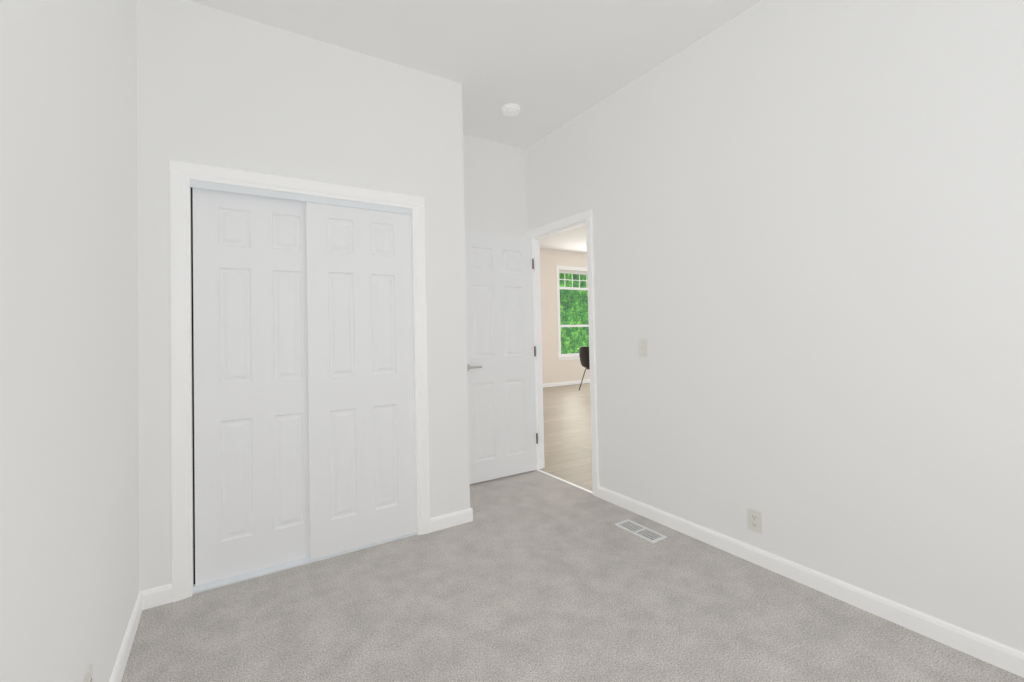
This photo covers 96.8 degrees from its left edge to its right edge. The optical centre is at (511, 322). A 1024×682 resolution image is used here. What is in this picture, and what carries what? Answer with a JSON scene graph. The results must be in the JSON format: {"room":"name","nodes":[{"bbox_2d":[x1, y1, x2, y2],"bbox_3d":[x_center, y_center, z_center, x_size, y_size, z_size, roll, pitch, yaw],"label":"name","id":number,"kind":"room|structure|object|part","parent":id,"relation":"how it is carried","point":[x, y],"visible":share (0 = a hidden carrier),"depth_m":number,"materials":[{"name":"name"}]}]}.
{"room":"empty bedroom","nodes":[
{"label":"empty bedroom","id":0,"kind":"room"},
{"bbox_2d":[0,0,138,681],"bbox_3d":[-1.051,-0.181,0.922,0.110,2.922,4.391,0,-1,-32],"label":"wall","id":1,"kind":"structure","parent":0,"point":[69,502],"depth_m":1.17,"materials":[{"name":"paint"}]},
{"bbox_2d":[84,663,91,681],"bbox_3d":[-1.210,1.049,1.300,0.008,0.116,0.074,0,-1,-32],"label":"outlet","id":2,"kind":"object","parent":1,"relation":"attached to","point":[88,676],"visible":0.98,"depth_m":1.30,"materials":[{"name":"white plastic"}]},
{"bbox_2d":[109,589,148,681],"bbox_3d":[-0.782,1.228,0.631,0.013,0.082,3.473,0,-1,-32],"label":"baseboard","id":3,"kind":"structure","parent":1,"relation":"attached to","point":[142,602],"depth_m":1.82,"materials":[{"name":"white paint"}]},
{"bbox_2d":[191,187,194,583],"bbox_3d":[-1.127,-0.139,2.636,1.585,2.912,0.004,0,-1,-32],"label":"wall","id":4,"kind":"structure","parent":0,"point":[193,383],"depth_m":2.31,"materials":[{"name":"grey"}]},
{"bbox_2d":[137,0,469,591],"bbox_3d":[-1.213,-0.137,2.874,1.705,2.922,0.698,0,-1,-32],"label":"wall","id":5,"kind":"structure","parent":0,"point":[218,88],"depth_m":2.47,"materials":[{"name":"paint"}]},
{"bbox_2d":[169,160,429,601],"bbox_3d":[-1.112,0.263,2.566,1.296,2.106,0.127,0,-1,-32],"label":"door frame","id":6,"kind":"structure","parent":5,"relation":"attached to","point":[189,390],"depth_m":2.51,"materials":[{"name":"white paint"}]},
{"bbox_2d":[453,508,472,522],"bbox_3d":[-0.445,1.276,3.286,0.013,0.082,0.680,0,-1,-32],"label":"baseboard","id":7,"kind":"structure","parent":5,"relation":"attached to","point":[466,516],"depth_m":2.98,"materials":[{"name":"white paint"}]},
{"bbox_2d":[188,0,760,148],"bbox_3d":[0.087,-1.701,1.695,2.882,0.100,4.391,0,-1,-32],"label":"ceiling","id":8,"kind":"structure","parent":0,"point":[548,66],"depth_m":2.62,"materials":[{"name":"paint"}]},
{"bbox_2d":[501,103,519,115],"bbox_3d":[-0.009,-1.594,3.412,0.140,0.040,0.140,0,-1,-32],"label":"smoke detector","id":9,"kind":"object","parent":8,"relation":"attached to","point":[511,109],"visible":0.96,"depth_m":3.38,"materials":[{"name":"white plastic"}]},
{"bbox_2d":[463,134,526,236],"bbox_3d":[-0.978,-0.129,3.501,2.772,2.922,0.110,0,-1,-32],"label":"wall","id":10,"kind":"structure","parent":0,"point":[494,187],"depth_m":3.99,"materials":[{"name":"paint"}]},
{"bbox_2d":[539,225,586,252],"bbox_3d":[3.197,-1.847,6.469,7.648,0.100,9.400,0,-1,-32],"label":"ceiling","id":11,"kind":"structure","parent":0,"point":[573,240],"depth_m":9.42,"materials":[{"name":"paint"}]},
{"bbox_2d":[540,249,589,383],"bbox_3d":[0.823,-0.116,10.318,7.566,3.100,0.140,0,-1,-32],"label":"wall","id":12,"kind":"structure","parent":0,"point":[555,369],"depth_m":10.31,"materials":[{"name":"paint"}]},
{"bbox_2d":[543,379,589,387],"bbox_3d":[0.896,1.391,10.222,7.566,0.082,0.013,0,-1,-32],"label":"baseboard","id":13,"kind":"structure","parent":12,"relation":"attached to","point":[564,383],"depth_m":10.42,"materials":[{"name":"white paint"}]},
{"bbox_2d":[556,266,588,359],"bbox_3d":[1.551,-0.233,10.741,1.300,2.161,0.170,0,-1,-32],"label":"window","id":14,"kind":"structure","parent":12,"relation":"in","point":[566,270],"depth_m":10.59,"materials":[{"name":"white paint"}]},
{"bbox_2d":[557,269,588,275],"bbox_3d":[1.530,-1.194,10.761,1.112,0.073,0.026,0,-1,-32],"label":"blind","id":15,"kind":"object","parent":14,"relation":"attached to","point":[579,271],"depth_m":10.69,"materials":[{"name":"white"}]},
{"bbox_2d":[539,383,592,491],"bbox_3d":[3.267,1.329,6.405,7.644,0.046,9.400,0,-1,-32],"label":"floor","id":16,"kind":"structure","parent":0,"point":[567,434],"depth_m":5.51,"materials":[{"name":"beige wood"}]},
{"bbox_2d":[579,346,589,389],"bbox_3d":[1.693,0.939,9.447,0.565,0.925,0.464,0,-1,-32],"label":"chair","id":17,"kind":"object","parent":16,"relation":"on","point":[584,356],"visible":0.46,"depth_m":9.34,"materials":[{"name":"black"}]},
{"bbox_2d":[121,470,1023,681],"bbox_3d":[0.119,1.295,1.613,2.804,0.050,4.391,0,-1,-32],"label":"floor","id":18,"kind":"structure","parent":0,"point":[534,576],"depth_m":1.97,"materials":[{"name":"grey carpet"}]},
{"bbox_2d":[614,519,666,542],"bbox_3d":[0.786,1.277,2.795,0.126,0.007,0.310,0,-1,-32],"label":"floor vent","id":19,"kind":"object","parent":18,"relation":"in","point":[642,532],"visible":1,"depth_m":2.78,"materials":[{"name":"white metal"}]},
{"bbox_2d":[525,0,1023,652],"bbox_3d":[1.303,-0.201,2.413,0.082,2.922,4.171,0,-1,-32],"label":"wall","id":20,"kind":"structure","parent":0,"point":[809,246],"depth_m":2.10,"materials":[{"name":"paint"}]},
{"bbox_2d":[526,209,598,496],"bbox_3d":[0.427,0.254,3.806,0.102,2.108,0.799,0,-1,-32],"label":"door frame","id":21,"kind":"structure","parent":20,"relation":"in","point":[537,342],"depth_m":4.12,"materials":[{"name":"white paint"}]},
{"bbox_2d":[465,230,536,483],"bbox_3d":[-0.113,0.272,3.882,0.733,2.072,0.127,0,-1,-32],"label":"entry door","id":22,"kind":"structure","parent":21,"relation":"attached to","point":[500,360],"depth_m":3.88,"materials":[{"name":"white paint"}]},
{"bbox_3d":[0.198,0.249,4.084,0.012,1.650,0.046,0,-1,-32],"label":"entry door hinges","id":23,"kind":"part","parent":21,"relation":"part of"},
{"bbox_2d":[537,469,592,493],"bbox_3d":[0.427,1.311,3.770,0.026,0.014,0.763,0,-1,-32],"label":"trim","id":24,"kind":"structure","parent":20,"relation":"attached to","point":[582,488],"depth_m":3.74,"materials":[{"name":"white paint"}]},
{"bbox_2d":[639,339,646,356],"bbox_3d":[0.865,0.167,3.017,0.016,0.118,0.072,0,-1,-32],"label":"switch plate","id":25,"kind":"object","parent":20,"relation":"attached to","point":[642,347],"visible":1,"depth_m":3.01,"materials":[{"name":"white plastic"}]},
{"bbox_2d":[748,508,761,533],"bbox_3d":[1.275,1.039,2.389,0.009,0.116,0.074,0,-1,-32],"label":"electrical outlet plate","id":26,"kind":"object","parent":20,"relation":"attached to","point":[754,520],"visible":1,"depth_m":2.38,"materials":[{"name":"white plastic"}]},
{"bbox_2d":[598,486,1023,677],"bbox_3d":[1.526,1.207,1.991,0.013,0.082,3.299,0,-1,-32],"label":"baseboard","id":27,"kind":"structure","parent":20,"relation":"attached to","point":[999,655],"depth_m":2.02,"materials":[{"name":"white paint"}]},
{"bbox_3d":[0.095,-0.224,4.331,0.094,3.100,9.200,0,-1,-32],"label":"wall","id":28,"kind":"structure","parent":0,"visible":0},
{"bbox_2d":[539,243,544,467],"bbox_3d":[0.475,0.232,3.838,0.014,2.153,0.889,0,-1,-32],"label":"door frame","id":29,"kind":"structure","parent":28,"relation":"attached to","point":[541,354],"depth_m":4.16,"materials":[{"name":"white paint"}]},
{"label":"outside","id":30,"kind":"structure","parent":0,"visible":0},
{"bbox_2d":[559,273,588,353],"bbox_3d":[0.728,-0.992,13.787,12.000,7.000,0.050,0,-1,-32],"label":"trees","id":31,"kind":"object","parent":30,"point":[568,337],"depth_m":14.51,"materials":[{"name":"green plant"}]}
]}

